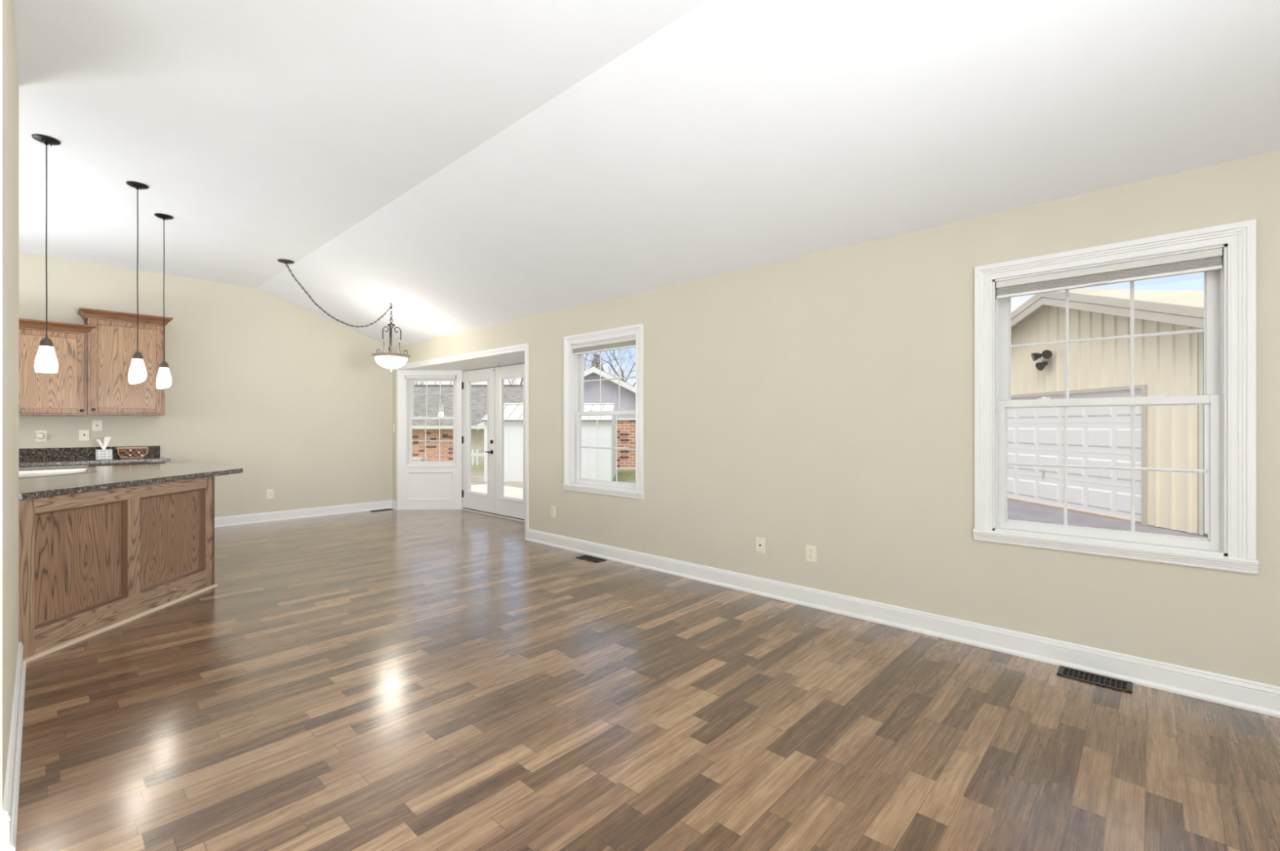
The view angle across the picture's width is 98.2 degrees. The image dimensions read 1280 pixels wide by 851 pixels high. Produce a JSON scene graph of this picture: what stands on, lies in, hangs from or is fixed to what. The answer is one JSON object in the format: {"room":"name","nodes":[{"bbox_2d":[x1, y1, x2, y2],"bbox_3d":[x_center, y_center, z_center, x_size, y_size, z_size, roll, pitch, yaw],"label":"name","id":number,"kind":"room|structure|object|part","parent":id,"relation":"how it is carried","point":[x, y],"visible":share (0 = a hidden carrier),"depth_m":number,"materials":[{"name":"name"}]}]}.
{"room":"empty living room","nodes":[
{"label":"empty living room","id":0,"kind":"room"},
{"bbox_2d":[0,0,18,811],"bbox_3d":[-3.584,-0.267,1.150,1.875,3.040,3.025,0,0,43],"label":"wall","id":1,"kind":"structure","parent":0,"point":[9,80],"depth_m":1.90,"materials":[{"name":"beige paint"}]},
{"bbox_2d":[0,810,15,850],"bbox_3d":[-2.877,1.190,0.514,0.026,0.126,3.051,0,0,43],"label":"baseboard","id":2,"kind":"structure","parent":1,"relation":"attached to","point":[5,846],"depth_m":1.62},
{"bbox_2d":[2,642,26,848],"bbox_3d":[-2.535,1.190,2.258,1.891,0.126,0.026,0,0,43],"label":"baseboard","id":3,"kind":"structure","parent":1,"relation":"attached to","point":[11,798],"depth_m":2.00,"materials":[{"name":"white wood"}]},
{"bbox_2d":[18,252,392,517],"bbox_3d":[-6.058,-0.287,6.058,0.140,3.080,6.876,0,0,43],"label":"wall","id":4,"kind":"structure","parent":0,"point":[279,391],"depth_m":7.05,"materials":[{"name":"beige paint"}]},
{"bbox_2d":[35,431,46,441],"bbox_3d":[-6.215,0.105,5.750,0.046,0.116,0.084,0,0,43],"label":"wall plate","id":5,"kind":"object","parent":4,"relation":"attached to","point":[40,436],"visible":1,"depth_m":5.75,"materials":[{"name":"beige plastic"}]},
{"bbox_2d":[18,318,96,416],"bbox_3d":[-6.154,-0.579,5.574,0.373,0.943,0.963,0,0,43],"label":"upper cabinet","id":6,"kind":"object","parent":4,"relation":"attached to","point":[64,393],"visible":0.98,"depth_m":5.62,"materials":[{"name":"brown wood"}]},
{"bbox_3d":[-6.060,-0.541,5.487,0.010,0.720,0.687,0,0,43],"label":"door panel","id":7,"kind":"part","parent":6,"relation":"part of","materials":[{"name":"brown wood"}]},
{"bbox_3d":[-6.154,-1.005,5.574,0.373,0.090,0.963,0,0,43],"label":"crown moulding","id":8,"kind":"part","parent":6,"relation":"part of","materials":[{"name":"brown wood"}]},
{"bbox_2d":[79,430,89,440],"bbox_3d":[-6.008,0.101,5.994,0.018,0.116,0.080,0,0,43],"label":"wall plate","id":9,"kind":"object","parent":4,"relation":"attached to","point":[84,435],"visible":1,"depth_m":6.00,"materials":[{"name":"beige plastic"}]},
{"bbox_2d":[18,445,159,460],"bbox_3d":[-6.788,0.292,5.148,0.019,0.122,3.548,0,0,43],"label":"backsplash","id":10,"kind":"structure","parent":4,"relation":"attached to","point":[30,454],"depth_m":5.90,"materials":[{"name":"stone"}]},
{"bbox_2d":[92,420,102,431],"bbox_3d":[-5.942,-0.005,6.069,0.013,0.116,0.080,0,0,43],"label":"wall plate","id":11,"kind":"object","parent":4,"relation":"attached to","point":[96,424],"visible":1,"depth_m":6.07,"materials":[{"name":"beige plastic"}]},
{"bbox_2d":[77,307,173,415],"bbox_3d":[-5.652,-0.668,6.102,0.393,1.098,0.743,0,0,43],"label":"upper cabinet","id":12,"kind":"object","parent":4,"relation":"attached to","point":[112,344],"visible":0.94,"depth_m":5.97,"materials":[{"name":"brown wood"}]},
{"bbox_3d":[-5.652,-1.172,6.102,0.393,0.090,0.743,0,0,43],"label":"crown moulding","id":13,"kind":"part","parent":12,"relation":"part of","materials":[{"name":"brown wood"}]},
{"bbox_3d":[-5.548,-0.630,6.005,0.019,0.979,0.571,0,0,43],"label":"door","id":14,"kind":"part","parent":12,"relation":"part of","materials":[{"name":"brown wood"}]},
{"bbox_3d":[-5.551,-0.630,6.008,0.010,0.875,0.467,0,0,43],"label":"door panel","id":15,"kind":"part","parent":12,"relation":"part of","materials":[{"name":"brown wood"}]},
{"bbox_2d":[266,488,273,498],"bbox_3d":[-4.845,0.891,7.261,0.009,0.125,0.080,0,0,43],"label":"outlet plate","id":16,"kind":"object","parent":4,"relation":"attached to","point":[269,493],"visible":1,"depth_m":7.26,"materials":[{"name":"beige plastic"}]},
{"bbox_2d":[214,500,391,528],"bbox_3d":[-4.677,1.190,7.430,0.026,0.126,2.706,0,0,43],"label":"baseboard","id":17,"kind":"structure","parent":4,"relation":"attached to","point":[237,520],"depth_m":7.49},
{"bbox_2d":[398,370,462,510],"bbox_3d":[-3.143,0.207,8.343,0.932,2.092,0.096,0,0,-2],"label":"wall","id":18,"kind":"structure","parent":0,"point":[419,488],"depth_m":8.30,"materials":[{"name":"white paint"}]},
{"bbox_3d":[-3.144,0.899,8.304,0.674,0.422,0.018,0,0,-2],"label":"panel moulding","id":19,"kind":"part","parent":18,"relation":"part of","materials":[{"name":"white wood"}]},
{"bbox_2d":[404,375,457,467],"bbox_3d":[-3.128,-0.070,8.355,0.762,1.375,0.130,0,0,-2],"label":"window","id":20,"kind":"structure","parent":18,"relation":"in","point":[410,393],"depth_m":8.35,"materials":[{"name":"white plastic"}]},
{"bbox_2d":[404,375,456,379],"bbox_3d":[-3.125,-0.728,8.271,0.748,0.058,0.038,0,0,-2],"label":"window shade","id":21,"kind":"object","parent":20,"relation":"attached to","point":[406,376],"visible":1,"depth_m":8.26,"materials":[{"name":"fabric"}]},
{"bbox_3d":[-3.128,0.222,8.364,0.701,0.718,0.036,0,0,-2],"label":"sash","id":22,"kind":"part","parent":20,"relation":"part of","materials":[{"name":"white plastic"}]},
{"bbox_3d":[-3.130,-0.418,8.404,0.709,0.633,0.032,0,0,-2],"label":"sash","id":23,"kind":"part","parent":20,"relation":"part of","materials":[{"name":"white plastic"}]},
{"bbox_2d":[462,368,493,513],"bbox_3d":[-2.359,0.204,8.047,0.861,2.042,0.098,0,0,43],"label":"door","id":24,"kind":"structure","parent":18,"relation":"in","point":[483,502],"depth_m":8.11,"materials":[{"name":"white wood"}]},
{"bbox_3d":[-2.351,0.163,8.050,0.584,1.690,0.034,0,0,43],"label":"glass frame","id":25,"kind":"part","parent":24,"relation":"part of","materials":[{"name":"clear glass"}]},
{"bbox_2d":[461,362,524,522],"bbox_3d":[-1.966,0.207,7.753,1.930,2.092,0.140,0,0,43],"label":"trim","id":26,"kind":"structure","parent":18,"relation":"attached to","point":[463,508],"depth_m":7.97,"materials":[{"name":"white wood"}]},
{"bbox_2d":[493,364,524,519],"bbox_3d":[-1.716,0.204,7.479,0.866,2.042,0.060,0,0,43],"label":"door","id":27,"kind":"structure","parent":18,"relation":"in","point":[502,505],"depth_m":7.64,"materials":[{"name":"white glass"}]},
{"bbox_3d":[-1.719,0.163,7.466,0.584,1.690,0.034,0,0,43],"label":"glass frame","id":28,"kind":"part","parent":27,"relation":"part of","materials":[{"name":"clear glass"}]},
{"bbox_2d":[398,350,524,370],"bbox_3d":[-2.151,-0.886,7.527,3.405,0.105,0.863,0,0,43],"label":"ceiling","id":29,"kind":"structure","parent":0,"point":[518,357],"depth_m":7.31,"materials":[{"name":"white paint"}]},
{"bbox_2d":[13,0,1279,347],"bbox_3d":[-1.614,-1.551,1.856,12.490,0.852,7.136,0,0,43],"label":"ceiling","id":30,"kind":"structure","parent":0,"point":[457,166],"depth_m":2.92,"materials":[{"name":"white paint"}]},
{"bbox_2d":[31,133,61,373],"bbox_3d":[-3.678,-1.054,3.435,0.125,1.447,0.125,0,0,43],"label":"pendant light","id":31,"kind":"object","parent":30,"relation":"hanging from","point":[46,361],"visible":1,"depth_m":3.42,"materials":[{"name":"white glass"}]},
{"bbox_3d":[-3.678,-0.414,3.435,0.101,0.167,0.101,0,0,43],"label":"lamp shade","id":32,"kind":"part","parent":31,"relation":"part of","materials":[{"name":"white glass"}]},
{"bbox_3d":[-3.677,-1.153,3.435,0.006,1.188,0.007,0,0,20],"label":"cord","id":33,"kind":"part","parent":31,"relation":"part of","materials":[{"name":"black metal"}]},
{"bbox_2d":[125,181,148,384],"bbox_3d":[-3.701,-1.043,4.084,0.125,1.468,0.125,0,0,43],"label":"pendant light","id":34,"kind":"object","parent":30,"relation":"hanging from","point":[137,371],"visible":1,"depth_m":4.07,"materials":[{"name":"white glass"}]},
{"bbox_3d":[-3.701,-0.403,4.084,0.101,0.188,0.101,0,0,43],"label":"lamp shade","id":35,"kind":"part","parent":34,"relation":"part of","materials":[{"name":"white glass"}]},
{"bbox_3d":[-3.701,-1.153,4.084,0.006,1.188,0.007,0,0,20],"label":"cord","id":36,"kind":"part","parent":34,"relation":"part of","materials":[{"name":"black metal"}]},
{"bbox_2d":[154,213,173,389],"bbox_3d":[-4.028,-1.045,4.691,0.125,1.464,0.125,0,0,43],"label":"pendant light","id":37,"kind":"object","parent":30,"relation":"hanging from","point":[163,378],"visible":1,"depth_m":4.68,"materials":[{"name":"white glass"}]},
{"bbox_3d":[-4.028,-0.405,4.691,0.101,0.184,0.101,0,0,43],"label":"lamp shade","id":38,"kind":"part","parent":37,"relation":"part of","materials":[{"name":"white glass"}]},
{"bbox_3d":[-4.028,-1.153,4.691,0.006,1.188,0.007,0,0,20],"label":"cord","id":39,"kind":"part","parent":37,"relation":"part of","materials":[{"name":"black metal"}]},
{"bbox_2d":[277,258,410,372],"bbox_3d":[-3.368,-1.210,6.393,1.347,1.135,0.433,0,0,-30],"label":"chandelier","id":40,"kind":"object","parent":30,"relation":"hanging from","point":[391,361],"visible":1,"depth_m":6.50,"materials":[{"name":"glass"}]},
{"bbox_3d":[-3.394,-1.450,6.298,1.085,0.631,0.023,0,0,-37],"label":"chain","id":41,"kind":"part","parent":40,"relation":"part of","materials":[{"name":"metal"}]},
{"bbox_3d":[-3.053,-1.018,6.638,0.097,0.351,0.014,0,0,13],"label":"scroll arm","id":42,"kind":"part","parent":40,"relation":"part of","materials":[{"name":"metal"}]},
{"bbox_3d":[-2.945,-1.018,6.539,0.013,0.351,0.097,0,0,-17],"label":"scroll arm","id":43,"kind":"part","parent":40,"relation":"part of","materials":[{"name":"metal"}]},
{"bbox_3d":[-2.970,-0.753,6.620,0.360,0.139,0.360,0,0,43],"label":"lamp shade","id":44,"kind":"part","parent":40,"relation":"part of","materials":[{"name":"white glass"}]},
{"bbox_3d":[-2.970,-1.349,6.620,0.022,0.188,0.023,0,0,-1],"label":"drop chain","id":45,"kind":"part","parent":40,"relation":"part of","materials":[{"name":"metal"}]},
{"bbox_3d":[-2.914,-1.018,6.681,0.013,0.350,0.097,0,0,43],"label":"scroll arm","id":46,"kind":"part","parent":40,"relation":"part of","materials":[{"name":"metal"}]},
{"bbox_2d":[15,509,1279,850],"bbox_3d":[-1.376,1.313,1.966,12.290,0.120,7.620,0,0,43],"label":"floor","id":47,"kind":"structure","parent":0,"point":[432,680],"depth_m":2.32,"materials":[{"name":"laminate"}]},
{"bbox_2d":[18,465,88,469],"bbox_3d":[-5.979,0.823,5.553,0.640,0.861,0.621,0,0,43],"label":"dishwasher","id":48,"kind":"object","parent":47,"relation":"on","point":[69,466],"visible":0.07,"depth_m":5.40,"materials":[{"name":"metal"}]},
{"bbox_2d":[18,476,217,662],"bbox_3d":[-4.119,0.822,3.631,2.262,0.862,2.142,0,0,43],"label":"base cabinet","id":49,"kind":"object","parent":47,"relation":"on","point":[93,563],"visible":0.83,"depth_m":3.43,"materials":[{"name":"brown wood"}]},
{"bbox_3d":[-3.319,0.786,3.272,0.012,0.640,0.580,0,0,-2],"label":"panel","id":50,"kind":"part","parent":49,"relation":"part of","materials":[{"name":"brown wood"}]},
{"bbox_3d":[-3.295,0.786,3.273,0.035,0.630,0.570,0,0,-2],"label":"panel moulding","id":51,"kind":"part","parent":49,"relation":"part of","materials":[{"name":"brown wood"}]},
{"bbox_3d":[-3.279,1.244,3.628,0.016,0.019,1.407,0,0,-2],"label":"shoe moulding","id":52,"kind":"part","parent":49,"relation":"part of","materials":[{"name":"brown wood"}]},
{"bbox_3d":[-3.309,1.177,3.609,0.045,0.152,1.243,0,0,-2],"label":"rail","id":53,"kind":"part","parent":49,"relation":"part of","materials":[{"name":"brown wood"}]},
{"bbox_3d":[-3.309,0.431,3.609,0.045,0.080,1.243,0,0,-2],"label":"rail","id":54,"kind":"part","parent":49,"relation":"part of","materials":[{"name":"brown wood"}]},
{"bbox_2d":[18,462,243,500],"bbox_3d":[-4.085,0.371,3.754,2.390,0.038,2.370,0,0,43],"label":"countertop","id":55,"kind":"structure","parent":49,"relation":"on","point":[106,477],"depth_m":3.82,"materials":[{"name":"stone"}]},
{"bbox_2d":[18,467,97,479],"bbox_3d":[-4.312,0.443,3.767,1.446,0.190,0.932,0,0,43],"label":"sink","id":56,"kind":"object","parent":55,"relation":"in","point":[33,473],"visible":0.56,"depth_m":4.37,"materials":[{"name":"silver metal"}]},
{"bbox_3d":[-3.346,0.786,3.937,0.012,0.640,0.595,0,0,-2],"label":"panel","id":57,"kind":"part","parent":49,"relation":"part of","materials":[{"name":"brown wood"}]},
{"bbox_3d":[-3.321,0.786,3.938,0.035,0.630,0.585,0,0,-2],"label":"panel moulding","id":58,"kind":"part","parent":49,"relation":"part of","materials":[{"name":"brown wood"}]},
{"bbox_3d":[-3.775,0.822,4.731,1.274,0.862,0.020,0,0,43],"label":"panel","id":59,"kind":"part","parent":49,"relation":"part of","materials":[{"name":"brown wood"}]},
{"bbox_2d":[88,462,164,466],"bbox_3d":[-5.569,0.823,6.003,0.648,0.861,0.588,0,0,43],"label":"base cabinet","id":60,"kind":"object","parent":47,"relation":"on","point":[158,463],"visible":0.02,"depth_m":5.80,"materials":[{"name":"brown wood"}]},
{"bbox_2d":[370,508,392,511],"bbox_3d":[-3.835,1.250,8.227,0.100,0.006,0.300,0,0,43],"label":"floor vent","id":61,"kind":"object","parent":47,"relation":"in","point":[388,508],"visible":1,"depth_m":8.21,"materials":[{"name":"brown metal"}]},
{"bbox_2d":[576,555,606,563],"bbox_3d":[-0.461,1.250,5.218,0.285,0.006,0.130,0,0,43],"label":"floor vent","id":62,"kind":"object","parent":47,"relation":"in","point":[590,558],"visible":1,"depth_m":5.21,"materials":[{"name":"brown metal"}]},
{"bbox_2d":[580,555,602,561],"bbox_3d":[-0.461,1.250,5.218,0.253,0.004,0.098,0,0,43],"label":"grille","id":63,"kind":"object","parent":62,"relation":"attached to","point":[590,558],"depth_m":5.22,"materials":[{"name":"brown metal"}]},
{"bbox_2d":[1056,666,1133,693],"bbox_3d":[2.244,1.250,2.740,0.285,0.006,0.135,0,0,43],"label":"floor vent","id":64,"kind":"object","parent":47,"relation":"in","point":[1103,681],"visible":1,"depth_m":2.73,"materials":[{"name":"brown metal"}]},
{"bbox_2d":[1062,668,1127,689],"bbox_3d":[2.244,1.250,2.740,0.253,0.004,0.103,0,0,43],"label":"grille","id":65,"kind":"object","parent":64,"relation":"attached to","point":[1103,681],"depth_m":2.74,"materials":[{"name":"brown metal"}]},
{"bbox_3d":[-6.990,0.822,4.488,0.618,0.861,2.305,0,0,43],"label":"base cabinet","id":66,"kind":"object","parent":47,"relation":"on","visible":0},
{"bbox_2d":[18,445,170,467],"bbox_3d":[-6.555,0.311,4.944,0.639,0.160,3.565,0,0,43],"label":"countertop","id":67,"kind":"structure","parent":66,"relation":"on","point":[30,457],"depth_m":5.80,"materials":[{"name":"stone"}]},
{"bbox_2d":[95,437,112,460],"bbox_3d":[-5.611,0.234,5.804,0.120,0.235,0.120,0,0,43],"label":"tissue box","id":68,"kind":"object","parent":67,"relation":"on","point":[104,454],"visible":1,"depth_m":5.77,"materials":[{"name":"white cardboard"}]},
{"bbox_2d":[115,446,148,458],"bbox_3d":[-5.570,0.287,6.080,0.208,0.130,0.259,0,0,43],"label":"woven basket","id":69,"kind":"object","parent":67,"relation":"on","point":[123,452],"visible":1,"depth_m":6.02,"materials":[{"name":"wicker"}]},
{"bbox_2d":[392,150,1279,686],"bbox_3d":[0.719,0.023,4.381,12.090,2.460,0.140,0,0,43],"label":"wall","id":70,"kind":"structure","parent":0,"point":[825,400],"depth_m":3.54,"materials":[{"name":"beige paint"}]},
{"bbox_2d":[391,500,395,510],"bbox_3d":[-3.711,1.190,8.362,0.180,0.126,0.026,0,0,43],"label":"baseboard","id":71,"kind":"structure","parent":70,"relation":"attached to","point":[393,502],"depth_m":8.36,"materials":[{"name":"white wood"}]},
{"bbox_2d":[395,343,528,540],"bbox_3d":[-2.443,0.174,7.195,3.317,2.158,0.019,0,0,43],"label":"trim","id":72,"kind":"structure","parent":70,"relation":"attached to","point":[525,347],"depth_m":6.37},
{"bbox_2d":[551,506,555,517],"bbox_3d":[-0.904,0.892,5.780,0.072,0.116,0.009,0,0,43],"label":"outlet plate","id":73,"kind":"object","parent":70,"relation":"attached to","point":[553,508],"visible":1,"depth_m":5.77,"materials":[{"name":"beige plastic"}]},
{"bbox_2d":[563,324,644,499],"bbox_3d":[-0.330,-0.126,5.323,1.090,1.560,0.160,0,0,43],"label":"window","id":74,"kind":"structure","parent":70,"relation":"in","point":[574,380],"depth_m":5.44,"materials":[{"name":"white plastic"}]},
{"bbox_3d":[-0.374,0.621,5.276,1.090,0.066,0.030,0,0,43],"label":"sill","id":75,"kind":"part","parent":74,"relation":"part of","materials":[{"name":"white wood"}]},
{"bbox_2d":[572,336,635,355],"bbox_3d":[-0.353,-0.762,5.298,0.878,0.093,0.044,0,0,43],"label":"window shade","id":76,"kind":"object","parent":74,"relation":"attached to","point":[628,342],"visible":0.89,"depth_m":5.26,"materials":[{"name":"fabric"}]},
{"bbox_3d":[-0.350,-0.723,5.302,0.878,0.014,0.030,0,0,43],"label":"rail","id":77,"kind":"part","parent":76,"relation":"part of","materials":[{"name":"white plastic"}]},
{"bbox_3d":[-0.322,0.216,5.332,0.878,0.719,0.036,0,0,43],"label":"sash","id":78,"kind":"part","parent":74,"relation":"part of","materials":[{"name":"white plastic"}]},
{"bbox_3d":[-0.295,-0.459,5.362,0.886,0.702,0.032,0,0,43],"label":"sash","id":79,"kind":"part","parent":74,"relation":"part of","materials":[{"name":"white plastic"}]},
{"bbox_2d":[755,537,764,554],"bbox_3d":[0.892,0.887,4.117,0.080,0.116,0.013,0,0,43],"label":"wall plate","id":80,"kind":"object","parent":70,"relation":"attached to","point":[760,542],"visible":1,"depth_m":4.12,"materials":[{"name":"beige plastic"}]},
{"bbox_2d":[805,544,816,563],"bbox_3d":[1.187,0.888,3.848,0.080,0.116,0.009,0,0,43],"label":"outlet plate","id":81,"kind":"object","parent":70,"relation":"attached to","point":[811,551],"visible":1,"depth_m":3.84,"materials":[{"name":"beige plastic"}]},
{"bbox_2d":[526,528,1279,718],"bbox_3d":[1.938,1.190,3.143,8.619,0.126,0.026,0,0,43],"label":"baseboard","id":82,"kind":"structure","parent":70,"relation":"attached to","point":[1242,694],"depth_m":3.14,"materials":[{"name":"white wood"}]},
{"bbox_2d":[973,219,1258,575],"bbox_3d":[2.351,-0.126,2.846,1.090,1.560,0.160,0,0,43],"label":"window","id":83,"kind":"structure","parent":70,"relation":"in","point":[1229,331],"depth_m":2.67,"materials":[{"name":"white plastic"}]},
{"bbox_2d":[995,248,1222,299],"bbox_3d":[2.328,-0.762,2.821,0.878,0.093,0.044,0,0,43],"label":"window shade","id":84,"kind":"object","parent":83,"relation":"attached to","point":[1206,260],"visible":1,"depth_m":2.77,"materials":[{"name":"fabric"}]},
{"bbox_3d":[2.318,-0.723,2.810,0.080,0.010,0.014,0,0,43],"label":"pull handle","id":85,"kind":"part","parent":84,"relation":"part of","materials":[{"name":"white plastic"}]},
{"bbox_3d":[2.331,-0.723,2.825,0.878,0.014,0.030,0,0,43],"label":"rail","id":86,"kind":"part","parent":84,"relation":"part of","materials":[{"name":"white plastic"}]},
{"bbox_3d":[2.359,0.216,2.855,0.878,0.719,0.036,0,0,43],"label":"sash","id":87,"kind":"part","parent":83,"relation":"part of","materials":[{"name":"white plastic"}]},
{"bbox_3d":[2.386,-0.459,2.885,0.886,0.702,0.032,0,0,43],"label":"sash","id":88,"kind":"part","parent":83,"relation":"part of","materials":[{"name":"white plastic"}]},
{"bbox_3d":[2.307,0.621,2.799,1.090,0.066,0.030,0,0,43],"label":"sill","id":89,"kind":"part","parent":83,"relation":"part of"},
{"label":"outside","id":90,"kind":"structure","parent":0,"visible":0},
{"bbox_2d":[471,460,635,483],"bbox_3d":[16.946,1.883,16.866,58.000,0.660,40.224,0,0,43],"label":"ground","id":91,"kind":"structure","parent":90,"point":[623,476],"depth_m":18.18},
{"bbox_2d":[412,457,426,461],"bbox_3d":[-10.729,1.873,26.500,0.800,0.680,0.680,0,0,0],"label":"utility box","id":92,"kind":"object","parent":91,"relation":"on","point":[413,459],"visible":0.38,"depth_m":26.23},
{"bbox_3d":[-10.729,1.563,26.500,0.800,0.060,0.680,0,0,0],"label":"lid","id":93,"kind":"part","parent":92,"relation":"part of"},
{"bbox_2d":[471,449,484,465],"bbox_3d":[-6.340,1.243,22.000,0.700,0.620,0.100,0,0,0],"label":"fence","id":94,"kind":"object","parent":91,"relation":"on","point":[477,455],"visible":0.87,"depth_m":21.96,"materials":[{"name":"white wood"}]},
{"bbox_3d":[-6.620,1.243,22.000,0.090,0.620,0.080,0,0,0],"label":"post","id":95,"kind":"part","parent":94,"relation":"part of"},
{"bbox_3d":[-6.340,1.153,22.000,0.700,0.120,0.100,0,0,0],"label":"rail","id":96,"kind":"part","parent":94,"relation":"part of","materials":[{"name":"white wood"}]},
{"bbox_3d":[-6.440,1.243,22.000,0.090,0.620,0.080,0,0,0],"label":"post","id":97,"kind":"part","parent":94,"relation":"part of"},
{"bbox_2d":[471,484,523,498],"bbox_3d":[-2.530,1.508,10.745,7.700,0.050,3.450,0,0,43],"label":"patio","id":98,"kind":"structure","parent":91,"relation":"on","point":[508,491],"depth_m":12.67,"materials":[{"name":"concrete"}]},
{"bbox_2d":[471,471,523,488],"bbox_3d":[-3.204,1.520,13.036,11.600,0.025,5.600,0,0,43],"label":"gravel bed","id":99,"kind":"object","parent":91,"relation":"on","point":[477,478],"depth_m":14.95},
{"bbox_2d":[480,403,616,481],"bbox_3d":[-2.506,0.433,16.395,3.520,2.200,3.010,0,0,0],"label":"shed","id":100,"kind":"object","parent":99,"relation":"on","point":[513,412],"visible":0.36,"depth_m":15.00,"materials":[{"name":"white metal"},{"name":"white painted siding"}]},
{"bbox_2d":[476,366,635,470],"bbox_3d":[-1.596,-0.152,21.910,8.000,3.810,5.780,0,0,0],"label":"house","id":101,"kind":"structure","parent":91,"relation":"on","point":[626,424],"depth_m":19.37,"materials":[{"name":"brick"}]},
{"bbox_2d":[584,350,635,382],"bbox_3d":[-1.210,-2.445,30.907,8.840,9.322,6.085,0,0,-12],"label":"bare tree","id":102,"kind":"object","parent":91,"relation":"on","point":[611,366],"visible":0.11,"depth_m":30.33,"materials":[{"name":"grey plant"}]},
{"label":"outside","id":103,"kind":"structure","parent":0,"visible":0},
{"bbox_2d":[1007,499,1208,538],"bbox_3d":[10.619,1.542,7.735,18.900,0.019,18.224,0,0,43],"label":"driveway","id":104,"kind":"structure","parent":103,"point":[1016,510],"depth_m":9.09,"materials":[{"name":"grey concrete"}]},
{"bbox_2d":[1007,288,1208,535],"bbox_3d":[12.207,-0.492,10.451,9.630,4.090,6.140,0,0,-3],"label":"garage","id":105,"kind":"structure","parent":104,"relation":"on","point":[1166,437],"depth_m":9.14,"materials":[{"name":"white paint"}]},
{"bbox_2d":[1031,350,1052,370],"bbox_3d":[7.551,-1.222,10.428,0.358,0.362,0.349,0,0,43],"label":"light","id":106,"kind":"object","parent":105,"relation":"attached to","point":[1046,355],"visible":1,"depth_m":10.40,"materials":[{"name":"black metal"}]},
{"bbox_3d":[7.734,0.918,10.640,0.015,0.170,0.030,0,0,-3],"label":"door handle","id":107,"kind":"part","parent":105,"relation":"part of","materials":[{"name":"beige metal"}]},
{"bbox_3d":[7.694,0.458,10.533,0.035,2.190,4.000,0,0,-3],"label":"door trim","id":108,"kind":"part","parent":105,"relation":"part of","materials":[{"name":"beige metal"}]},
{"bbox_3d":[7.563,-1.860,10.216,0.330,1.293,6.140,0,0,-3],"label":"rake trim","id":109,"kind":"part","parent":105,"relation":"part of","materials":[{"name":"white wood"}]},
{"bbox_3d":[7.869,-0.032,7.728,0.090,3.110,0.062,0,0,-3],"label":"corner trim","id":110,"kind":"part","parent":105,"relation":"part of","materials":[{"name":"beige metal"}]},
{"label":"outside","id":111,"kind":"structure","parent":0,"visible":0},
{"bbox_3d":[0.396,2.333,22.532,110.000,0.240,93.636,0,0,43],"label":"ground","id":112,"kind":"structure","parent":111,"visible":0},
{"bbox_2d":[412,385,523,461],"bbox_3d":[-10.835,-0.077,31.725,13.900,4.580,8.550,0,0,0],"label":"brick house","id":113,"kind":"structure","parent":112,"relation":"on","point":[512,393],"depth_m":28.52,"materials":[{"name":"red brick"}]},
{"bbox_2d":[486,361,595,385],"bbox_3d":[-8.859,-4.439,44.112,8.842,13.340,11.174,0,0,30],"label":"bare tree","id":114,"kind":"object","parent":112,"relation":"on","point":[522,380],"visible":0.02,"depth_m":43.92,"materials":[{"name":"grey plant"}]},
{"bbox_2d":[511,347,635,385],"bbox_3d":[-4.685,-2.704,38.160,11.018,9.853,6.347,0,0,-23],"label":"bare tree","id":115,"kind":"object","parent":112,"relation":"on","point":[633,348],"visible":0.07,"depth_m":37.95,"materials":[{"name":"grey plant"}]},
{"bbox_2d":[591,354,604,369],"bbox_3d":[-4.639,-2.789,60.104,4.512,10.005,4.404,0,0,43],"label":"bare tree","id":116,"kind":"object","parent":112,"relation":"on","point":[597,361],"visible":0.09,"depth_m":59.91,"materials":[{"name":"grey plant"}]},
{"bbox_2d":[583,347,634,372],"bbox_3d":[-3.556,-3.867,44.273,8.312,12.197,6.527,0,0,21],"label":"bare tree","id":117,"kind":"object","parent":112,"relation":"on","point":[628,348],"visible":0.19,"depth_m":43.62,"materials":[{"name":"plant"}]},
{"bbox_2d":[583,349,635,386],"bbox_3d":[-0.645,-3.098,41.595,8.769,10.639,12.058,0,0,21],"label":"bare tree","id":118,"kind":"object","parent":112,"relation":"on","point":[628,349],"visible":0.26,"depth_m":42.72,"materials":[{"name":"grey plant"}]}
]}

